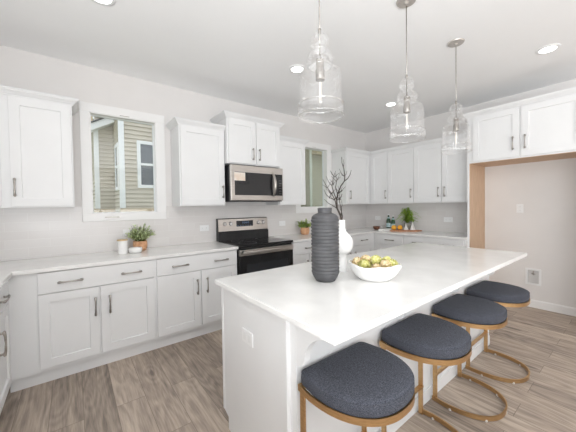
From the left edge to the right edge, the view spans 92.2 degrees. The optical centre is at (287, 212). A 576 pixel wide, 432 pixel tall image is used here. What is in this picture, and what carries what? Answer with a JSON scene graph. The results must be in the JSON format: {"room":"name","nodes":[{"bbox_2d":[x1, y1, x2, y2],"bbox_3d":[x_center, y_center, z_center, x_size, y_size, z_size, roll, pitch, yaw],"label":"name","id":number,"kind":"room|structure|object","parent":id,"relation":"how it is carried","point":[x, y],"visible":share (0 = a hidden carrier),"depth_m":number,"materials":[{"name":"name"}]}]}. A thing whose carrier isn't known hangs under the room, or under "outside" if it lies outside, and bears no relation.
{"room":"kitchen","nodes":[
{"label":"kitchen","id":0,"kind":"room"},
{"bbox_2d":[0,45,365,261],"bbox_3d":[-0.705,-0.115,3.922,5.950,2.810,0.120,-2,1,-38],"label":"wall","id":1,"kind":"structure","parent":0,"point":[18,68],"depth_m":3.05,"materials":[{"name":"paint"}]},
{"bbox_2d":[0,112,3,207],"bbox_3d":[-2.587,-0.511,2.141,0.566,0.965,0.372,-2,1,-38],"label":"upper cabinet","id":2,"kind":"object","parent":1,"relation":"attached to","point":[1,168],"visible":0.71,"depth_m":2.21,"materials":[{"name":"paint"}]},
{"bbox_2d":[0,84,78,207],"bbox_3d":[-2.166,-0.524,2.469,0.502,0.965,0.374,-2,1,-38],"label":"upper cabinet","id":3,"kind":"object","parent":1,"relation":"attached to","point":[36,126],"visible":1,"depth_m":2.33,"materials":[{"name":"paint"}]},
{"bbox_2d":[79,101,166,221],"bbox_3d":[-1.785,-0.514,3.050,0.795,1.204,0.124,-2,1,-38],"label":"window","id":4,"kind":"structure","parent":1,"relation":"in","point":[86,110],"depth_m":2.97,"materials":[{"name":"white paint"}]},
{"bbox_2d":[123,229,134,236],"bbox_3d":[-1.738,0.224,3.030,0.118,0.075,0.008,-2,1,-38],"label":"wall outlet","id":5,"kind":"object","parent":1,"relation":"attached to","point":[125,230],"visible":0.48,"depth_m":3.01,"materials":[{"name":"white plastic"}]},
{"bbox_2d":[0,211,365,261],"bbox_3d":[-0.661,0.216,3.878,5.710,0.322,0.008,-2,1,-38],"label":"backsplash","id":6,"kind":"structure","parent":1,"relation":"attached to","point":[43,240],"depth_m":2.91,"materials":[{"name":"tile"}]},
{"bbox_2d":[0,204,365,224],"bbox_3d":[-0.664,-0.022,3.873,5.710,0.154,0.008,-2,1,-38],"label":"trim","id":7,"kind":"structure","parent":1,"relation":"attached to","point":[8,216],"depth_m":3.38,"materials":[{"name":"wood"}]},
{"bbox_2d":[166,117,225,205],"bbox_3d":[-1.087,-0.555,3.308,0.589,0.960,0.374,-2,1,-38],"label":"upper cabinet","id":8,"kind":"object","parent":1,"relation":"attached to","point":[197,147],"visible":1,"depth_m":3.19,"materials":[{"name":"paint"}]},
{"bbox_2d":[200,225,208,230],"bbox_3d":[-1.071,0.203,3.549,0.118,0.075,0.008,-2,1,-38],"label":"wall outlet","id":9,"kind":"object","parent":1,"relation":"attached to","point":[202,227],"visible":1,"depth_m":3.55,"materials":[{"name":"white plastic"}]},
{"bbox_2d":[209,110,284,167],"bbox_3d":[-0.525,-0.906,3.699,0.894,0.609,0.441,-2,1,-38],"label":"upper cabinet","id":10,"kind":"object","parent":1,"relation":"attached to","point":[249,140],"visible":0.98,"depth_m":3.51,"materials":[{"name":"paint"}]},
{"bbox_2d":[225,164,282,201],"bbox_3d":[-0.483,-0.362,3.683,0.776,0.445,0.507,-2,1,-38],"label":"microwave","id":11,"kind":"object","parent":10,"relation":"attached to","point":[243,183],"visible":1,"depth_m":3.49,"materials":[{"name":"silver metal"}]},
{"bbox_2d":[279,221,284,225],"bbox_3d":[-0.088,0.173,4.313,0.118,0.075,0.008,-2,1,-38],"label":"wall outlet","id":12,"kind":"object","parent":1,"relation":"attached to","point":[281,223],"visible":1,"depth_m":4.31,"materials":[{"name":"white plastic"}]},
{"bbox_2d":[266,135,309,204],"bbox_3d":[-0.003,-0.591,4.151,0.562,0.965,0.374,-2,1,-38],"label":"upper cabinet","id":13,"kind":"object","parent":1,"relation":"attached to","point":[292,150],"visible":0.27,"depth_m":4.03,"materials":[{"name":"paint"}]},
{"bbox_2d":[296,142,331,212],"bbox_3d":[0.412,-0.590,4.764,0.830,1.188,0.125,-2,1,-38],"label":"window","id":14,"kind":"structure","parent":1,"relation":"in","point":[325,149],"depth_m":4.92,"materials":[{"name":"white paint"}]},
{"bbox_2d":[331,147,369,204],"bbox_3d":[1.158,-0.626,5.054,0.719,0.965,0.374,-2,1,-38],"label":"upper cabinet","id":15,"kind":"object","parent":1,"relation":"attached to","point":[356,161],"visible":0.98,"depth_m":4.91,"materials":[{"name":"paint"}]},
{"bbox_2d":[0,0,575,133],"bbox_3d":[1.766,-1.541,0.687,5.950,0.100,8.240,-2,1,-38],"label":"ceiling","id":16,"kind":"structure","parent":0,"point":[239,51],"depth_m":2.51,"materials":[{"name":"paint"}]},
{"bbox_2d":[92,0,115,5],"bbox_3d":[-1.273,-1.465,1.885,0.180,0.009,0.180,-2,1,-38],"label":"recessed light","id":17,"kind":"object","parent":16,"relation":"in","point":[101,2],"visible":1,"depth_m":1.94,"materials":[{"name":"white plastic"}]},
{"bbox_2d":[289,65,305,72],"bbox_3d":[0.097,-1.507,2.924,0.180,0.009,0.180,-2,1,-38],"label":"recessed light","id":18,"kind":"object","parent":16,"relation":"in","point":[294,68],"visible":1,"depth_m":2.91,"materials":[{"name":"white plastic"}]},
{"bbox_2d":[297,0,344,123],"bbox_3d":[0.165,-0.992,1.448,0.249,0.980,0.249,-2,1,-38],"label":"pendant light","id":19,"kind":"object","parent":16,"relation":"hanging from","point":[320,72],"visible":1,"depth_m":1.44,"materials":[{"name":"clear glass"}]},
{"bbox_2d":[316,56,324,81],"bbox_3d":[0.168,-0.752,1.453,0.048,0.122,0.048,-2,1,-38],"label":"socket","id":20,"kind":"object","parent":19,"relation":"attached to","point":[320,72],"depth_m":1.44,"materials":[{"name":"silver metal"}]},
{"bbox_2d":[384,102,397,106],"bbox_3d":[1.478,-1.549,3.982,0.180,0.009,0.180,-2,1,-38],"label":"recessed light","id":21,"kind":"object","parent":16,"relation":"in","point":[389,104],"visible":1,"depth_m":3.98,"materials":[{"name":"white plastic"}]},
{"bbox_2d":[389,0,425,142],"bbox_3d":[0.847,-1.013,1.979,0.249,0.980,0.249,-2,1,-38],"label":"pendant light","id":22,"kind":"object","parent":16,"relation":"hanging from","point":[400,3],"visible":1,"depth_m":1.97,"materials":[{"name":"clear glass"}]},
{"bbox_2d":[403,95,410,113],"bbox_3d":[0.851,-0.773,1.984,0.048,0.122,0.048,-2,1,-38],"label":"socket","id":23,"kind":"object","parent":22,"relation":"attached to","point":[406,107],"depth_m":1.97,"materials":[{"name":"silver metal"}]},
{"bbox_2d":[441,38,471,154],"bbox_3d":[1.514,-1.034,2.498,0.249,0.980,0.249,-2,1,-38],"label":"pendant light","id":24,"kind":"object","parent":16,"relation":"hanging from","point":[456,42],"visible":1,"depth_m":2.48,"materials":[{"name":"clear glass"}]},
{"bbox_2d":[453,117,458,131],"bbox_3d":[1.518,-0.793,2.503,0.048,0.122,0.048,-2,1,-38],"label":"socket","id":25,"kind":"object","parent":24,"relation":"attached to","point":[456,120],"depth_m":2.49,"materials":[{"name":"silver metal"}]},
{"bbox_2d":[535,43,560,54],"bbox_3d":[2.454,-1.536,2.617,0.180,0.009,0.180,-2,1,-38],"label":"recessed light","id":26,"kind":"object","parent":16,"relation":"in","point":[552,47],"visible":1,"depth_m":2.61,"materials":[{"name":"white plastic"}]},
{"bbox_2d":[0,306,575,431],"bbox_3d":[1.810,1.368,0.747,5.950,0.100,8.240,-2,1,-38],"label":"floor","id":27,"kind":"structure","parent":0,"point":[176,387],"depth_m":2.03,"materials":[{"name":"wood"}]},
{"bbox_2d":[0,281,11,413],"bbox_3d":[-2.048,0.916,1.588,0.656,0.884,0.710,-2,1,-38],"label":"base cabinet","id":28,"kind":"object","parent":27,"relation":"on","point":[5,351],"visible":0.94,"depth_m":1.83,"materials":[{"name":"paint"}]},
{"bbox_2d":[8,259,156,392],"bbox_3d":[-1.825,0.893,2.555,1.005,0.884,0.656,-2,1,-38],"label":"base cabinet","id":29,"kind":"object","parent":27,"relation":"on","point":[63,323],"visible":1,"depth_m":2.28,"materials":[{"name":"paint"}]},
{"bbox_2d":[155,249,236,348],"bbox_3d":[-1.087,0.871,3.128,0.865,0.884,0.656,-2,1,-38],"label":"base cabinet","id":30,"kind":"object","parent":27,"relation":"on","point":[188,297],"visible":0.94,"depth_m":2.84,"materials":[{"name":"paint"}]},
{"bbox_2d":[216,217,292,274],"bbox_3d":[-0.420,0.676,3.615,0.781,1.192,0.686,-2,1,-38],"label":"range","id":31,"kind":"object","parent":27,"relation":"on","point":[256,251],"visible":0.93,"depth_m":3.53,"materials":[{"name":"black metal"}]},
{"bbox_2d":[219,237,292,247],"bbox_3d":[-0.415,0.383,3.597,0.781,0.030,0.575,-2,1,-38],"label":"cooktop","id":32,"kind":"object","parent":31,"relation":"in","point":[242,242],"depth_m":3.51,"materials":[{"name":"black glass"}]},
{"bbox_2d":[292,241,311,264],"bbox_3d":[0.122,0.833,4.069,0.610,0.884,0.656,-2,1,-38],"label":"base cabinet","id":33,"kind":"object","parent":27,"relation":"on","point":[302,252],"visible":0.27,"depth_m":3.75,"materials":[{"name":"paint"}]},
{"bbox_2d":[269,227,466,242],"bbox_3d":[1.248,0.359,4.083,2.434,0.030,2.013,-2,1,-38],"label":"countertop","id":34,"kind":"structure","parent":33,"relation":"on","point":[356,231],"depth_m":4.23,"materials":[{"name":"white stone"}]},
{"bbox_2d":[295,219,310,234],"bbox_3d":[0.259,0.226,4.412,0.300,0.253,0.230,-1,1,6],"label":"potted plant","id":35,"kind":"object","parent":34,"relation":"on","point":[304,229],"visible":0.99,"depth_m":4.36,"materials":[{"name":"green plant"}]},
{"bbox_2d":[378,228,397,230],"bbox_3d":[1.743,0.305,4.955,0.397,0.026,0.259,-2,1,-38],"label":"marble tray","id":36,"kind":"object","parent":34,"relation":"on","point":[381,229],"visible":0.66,"depth_m":4.84,"materials":[{"name":"white stone"}]},
{"bbox_2d":[386,214,390,227],"bbox_3d":[1.836,0.162,5.064,0.083,0.254,0.083,-2,1,-38],"label":"water bottle","id":37,"kind":"object","parent":36,"relation":"on","point":[388,221],"visible":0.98,"depth_m":5.04,"materials":[{"name":"green glass"}]},
{"bbox_2d":[393,207,417,228],"bbox_3d":[2.048,0.115,4.815,0.249,0.404,0.461,-2,2,-40],"label":"potted fern","id":38,"kind":"object","parent":34,"relation":"on","point":[407,218],"visible":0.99,"depth_m":4.80,"materials":[{"name":"green plant"}]},
{"bbox_2d":[390,229,421,231],"bbox_3d":[1.990,0.310,4.690,0.503,0.020,0.212,-1,1,11],"label":"serving board","id":39,"kind":"object","parent":34,"relation":"on","point":[395,230],"visible":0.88,"depth_m":4.61,"materials":[{"name":"brown wood"}]},
{"bbox_2d":[403,223,411,228],"bbox_3d":[2.092,0.250,4.853,0.136,0.131,0.136,-2,1,-38],"label":"pot","id":40,"kind":"object","parent":39,"relation":"on","point":[408,224],"depth_m":4.80,"materials":[{"name":"white ceramic"}]},
{"bbox_2d":[298,342,414,431],"bbox_3d":[0.330,0.995,1.174,0.464,0.672,0.364,-2,1,-38],"label":"bar stool","id":41,"kind":"object","parent":27,"relation":"on","point":[363,384],"visible":1,"depth_m":1.08,"materials":[{"name":"grey fabric"}]},
{"bbox_2d":[221,271,494,431],"bbox_3d":[0.832,0.862,2.115,2.430,0.884,0.938,-2,1,-38],"label":"kitchen island","id":42,"kind":"object","parent":27,"relation":"on","point":[265,355],"visible":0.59,"depth_m":1.43,"materials":[{"name":"paint"}]},
{"bbox_2d":[242,327,252,347],"bbox_3d":[-0.217,0.669,1.483,0.007,0.072,0.110,-2,1,-38],"label":"outlet plate","id":43,"kind":"object","parent":42,"relation":"attached to","point":[247,333],"depth_m":1.48,"materials":[{"name":"white plastic"}]},
{"bbox_2d":[214,242,526,345],"bbox_3d":[0.840,0.405,2.103,2.511,0.030,1.006,-2,1,-38],"label":"island countertop","id":44,"kind":"structure","parent":42,"relation":"on","point":[344,308],"depth_m":1.51,"materials":[{"name":"white stone"}]},
{"bbox_2d":[311,208,339,281],"bbox_3d":[0.222,0.191,1.661,0.167,0.435,0.167,-2,1,-38],"label":"ribbed vase","id":45,"kind":"object","parent":44,"relation":"on","point":[325,238],"visible":1,"depth_m":1.59,"materials":[{"name":"grey ceramic"}]},
{"bbox_2d":[338,220,352,272],"bbox_3d":[0.364,0.227,1.878,0.152,0.351,0.152,-2,1,-38],"label":"round vase","id":46,"kind":"object","parent":44,"relation":"on","point":[345,242],"visible":0.66,"depth_m":1.84,"materials":[{"name":"white ceramic"}]},
{"bbox_2d":[323,157,350,219],"bbox_3d":[0.304,-0.127,1.883,0.215,0.489,0.149,-2,1,-38],"label":"branches","id":47,"kind":"object","parent":46,"relation":"in","point":[339,191],"visible":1,"depth_m":1.87,"materials":[{"name":"brown plant"}]},
{"bbox_2d":[349,257,401,281],"bbox_3d":[0.527,0.350,1.689,0.308,0.106,0.308,-2,1,-38],"label":"fruit bowl","id":48,"kind":"object","parent":44,"relation":"on","point":[381,274],"visible":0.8,"depth_m":1.57,"materials":[{"name":"white ceramic"}]},
{"bbox_2d":[352,257,361,265],"bbox_3d":[0.439,0.313,1.739,0.077,0.074,0.078,-2,1,-38],"label":"artichoke","id":49,"kind":"object","parent":48,"relation":"in","point":[356,260],"visible":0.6,"depth_m":1.72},
{"bbox_2d":[359,259,370,267],"bbox_3d":[0.464,0.319,1.683,0.070,0.069,0.074,-2,1,-38],"label":"artichoke","id":50,"kind":"object","parent":48,"relation":"in","point":[363,263],"visible":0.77,"depth_m":1.66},
{"bbox_2d":[360,254,370,261],"bbox_3d":[0.487,0.297,1.736,0.067,0.067,0.067,-2,1,-38],"label":"artichoke","id":51,"kind":"object","parent":48,"relation":"in","point":[365,256],"visible":0.57,"depth_m":1.72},
{"bbox_2d":[370,255,381,264],"bbox_3d":[0.540,0.295,1.699,0.076,0.073,0.073,-2,1,-38],"label":"artichoke","id":52,"kind":"object","parent":48,"relation":"in","point":[374,259],"visible":0.84,"depth_m":1.68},
{"bbox_2d":[371,263,381,267],"bbox_3d":[0.518,0.329,1.621,0.074,0.064,0.073,-2,1,-38],"label":"artichoke","id":53,"kind":"object","parent":48,"relation":"in","point":[375,265],"visible":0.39,"depth_m":1.61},
{"bbox_2d":[380,260,391,266],"bbox_3d":[0.578,0.316,1.639,0.074,0.074,0.075,-2,1,-38],"label":"artichoke","id":54,"kind":"object","parent":48,"relation":"in","point":[384,263],"visible":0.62,"depth_m":1.62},
{"bbox_2d":[381,256,390,260],"bbox_3d":[0.613,0.307,1.717,0.074,0.073,0.075,-2,1,-38],"label":"artichoke","id":55,"kind":"object","parent":48,"relation":"in","point":[387,258],"visible":0.37,"depth_m":1.70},
{"bbox_2d":[389,259,397,265],"bbox_3d":[0.621,0.312,1.647,0.069,0.069,0.070,-2,1,-38],"label":"artichoke","id":56,"kind":"object","parent":48,"relation":"in","point":[393,262],"visible":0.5,"depth_m":1.63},
{"bbox_2d":[351,233,373,253],"bbox_3d":[1.079,0.804,4.813,0.624,0.884,0.656,-2,1,-38],"label":"base cabinet","id":57,"kind":"object","parent":27,"relation":"on","point":[365,242],"visible":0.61,"depth_m":4.57,"materials":[{"name":"paint"}]},
{"bbox_2d":[374,233,403,249],"bbox_3d":[1.874,0.793,4.742,0.656,0.884,0.545,-2,1,-38],"label":"base cabinet","id":58,"kind":"object","parent":27,"relation":"on","point":[381,241],"visible":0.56,"depth_m":4.57,"materials":[{"name":"paint"}]},
{"bbox_2d":[379,313,471,431],"bbox_3d":[0.794,0.981,1.535,0.464,0.672,0.364,-2,1,-38],"label":"bar stool","id":59,"kind":"object","parent":27,"relation":"on","point":[421,338],"visible":0.97,"depth_m":1.46,"materials":[{"name":"grey fabric"}]},
{"bbox_2d":[404,235,466,246],"bbox_3d":[2.308,0.798,4.185,0.656,0.884,0.867,-2,1,-38],"label":"base cabinet","id":60,"kind":"object","parent":27,"relation":"on","point":[407,239],"visible":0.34,"depth_m":3.97,"materials":[{"name":"paint"}]},
{"bbox_2d":[432,294,507,421],"bbox_3d":[1.278,0.966,1.911,0.464,0.672,0.364,-2,1,-38],"label":"bar stool","id":61,"kind":"object","parent":27,"relation":"on","point":[463,310],"visible":0.99,"depth_m":1.82,"materials":[{"name":"grey fabric"}]},
{"bbox_2d":[465,280,529,383],"bbox_3d":[1.740,0.951,2.271,0.464,0.672,0.364,-2,1,-38],"label":"bar stool","id":62,"kind":"object","parent":27,"relation":"on","point":[506,295],"visible":0.92,"depth_m":2.19,"materials":[{"name":"grey fabric"}]},
{"bbox_2d":[461,86,575,248],"bbox_3d":[2.918,-0.026,3.414,0.614,2.545,1.189,-2,1,-38],"label":"tall cabinet","id":63,"kind":"object","parent":27,"relation":"on","point":[542,127],"visible":0.98,"depth_m":3.29,"materials":[{"name":"paint"}]},
{"bbox_2d":[365,79,575,307],"bbox_3d":[4.125,-0.157,2.458,0.120,2.810,8.120,-2,1,-38],"label":"wall","id":64,"kind":"structure","parent":0,"point":[545,230],"depth_m":3.62,"materials":[{"name":"paint"}]},
{"bbox_2d":[369,148,387,203],"bbox_3d":[1.743,-0.636,5.099,0.372,0.965,0.385,-2,1,-38],"label":"upper cabinet","id":65,"kind":"object","parent":64,"relation":"attached to","point":[378,159],"visible":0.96,"depth_m":5.00,"materials":[{"name":"paint"}]},
{"bbox_2d":[386,143,413,203],"bbox_3d":[2.004,-0.633,4.763,0.372,0.965,0.465,-2,1,-38],"label":"upper cabinet","id":66,"kind":"object","parent":64,"relation":"attached to","point":[400,158],"visible":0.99,"depth_m":4.67,"materials":[{"name":"paint"}]},
{"bbox_2d":[366,202,466,232],"bbox_3d":[2.208,0.076,4.829,0.008,0.476,2.012,-2,1,-38],"label":"backsplash","id":67,"kind":"structure","parent":64,"relation":"attached to","point":[430,216],"depth_m":4.67,"materials":[{"name":"tile"}]},
{"bbox_2d":[412,133,466,202],"bbox_3d":[2.409,-0.629,4.243,0.372,0.965,0.854,-2,1,-38],"label":"upper cabinet","id":68,"kind":"object","parent":64,"relation":"attached to","point":[438,177],"visible":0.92,"depth_m":4.15,"materials":[{"name":"paint"}]},
{"bbox_2d":[444,217,452,221],"bbox_3d":[2.538,0.117,4.394,0.008,0.078,0.130,-2,1,-38],"label":"wall outlet","id":69,"kind":"object","parent":64,"relation":"attached to","point":[446,219],"visible":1,"depth_m":4.39,"materials":[{"name":"white plastic"}]},
{"bbox_2d":[517,204,522,212],"bbox_3d":[3.088,-0.049,3.692,0.008,0.115,0.070,-2,1,-38],"label":"wall outlet","id":70,"kind":"object","parent":64,"relation":"attached to","point":[519,206],"visible":1,"depth_m":3.69,"materials":[{"name":"white plastic"}]},
{"bbox_2d":[525,268,540,285],"bbox_3d":[3.184,0.839,3.601,0.012,0.210,0.155,-2,1,-38],"label":"water supply box","id":71,"kind":"object","parent":64,"relation":"attached to","point":[532,276],"visible":1,"depth_m":3.60,"materials":[{"name":"white plastic"}]},
{"bbox_2d":[528,299,575,316],"bbox_3d":[4.686,1.205,1.682,0.014,0.100,5.947,-2,1,-38],"label":"baseboard","id":72,"kind":"structure","parent":64,"relation":"attached to","point":[567,310],"depth_m":3.45,"materials":[{"name":"white paint"}]},
{"label":"outside","id":73,"kind":"structure","parent":0,"visible":0},
{"bbox_3d":[-4.311,1.381,10.011,24.000,0.280,13.860,-2,1,-38],"label":"ground","id":74,"kind":"structure","parent":73,"visible":0},
{"bbox_2d":[91,117,321,211],"bbox_3d":[-1.374,-1.114,9.493,8.880,4.600,4.250,-2,1,-38],"label":"neighbouring house","id":75,"kind":"structure","parent":74,"relation":"on","point":[122,151],"depth_m":6.29,"materials":[{"name":"beige plastic"}]},
{"bbox_3d":[-1.437,0.923,0.802,0.656,0.884,1.280,-2,1,-38],"label":"base cabinet","id":76,"kind":"object","parent":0,"visible":0},
{"bbox_2d":[0,242,237,288],"bbox_3d":[-1.125,0.440,1.858,2.469,0.030,2.611,-2,1,-38],"label":"countertop","id":77,"kind":"structure","parent":76,"relation":"on","point":[8,269],"depth_m":2.51,"materials":[{"name":"white stone"}]},
{"bbox_2d":[117,239,127,253],"bbox_3d":[-1.653,0.343,2.768,0.096,0.142,0.096,-2,1,-38],"label":"canister","id":78,"kind":"object","parent":77,"relation":"on","point":[121,243],"visible":1,"depth_m":2.74,"materials":[{"name":"white ceramic"}]},
{"bbox_2d":[128,247,141,252],"bbox_3d":[-1.548,0.386,2.814,0.124,0.052,0.124,-2,1,-38],"label":"dish","id":79,"kind":"object","parent":77,"relation":"on","point":[132,249],"visible":1,"depth_m":2.77,"materials":[{"name":"white ceramic"}]},
{"bbox_2d":[125,223,155,249],"bbox_3d":[-1.587,0.265,2.979,0.299,0.287,0.256,-1,1,-21],"label":"potted plant","id":80,"kind":"object","parent":77,"relation":"on","point":[142,235],"visible":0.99,"depth_m":2.95,"materials":[{"name":"green plant"}]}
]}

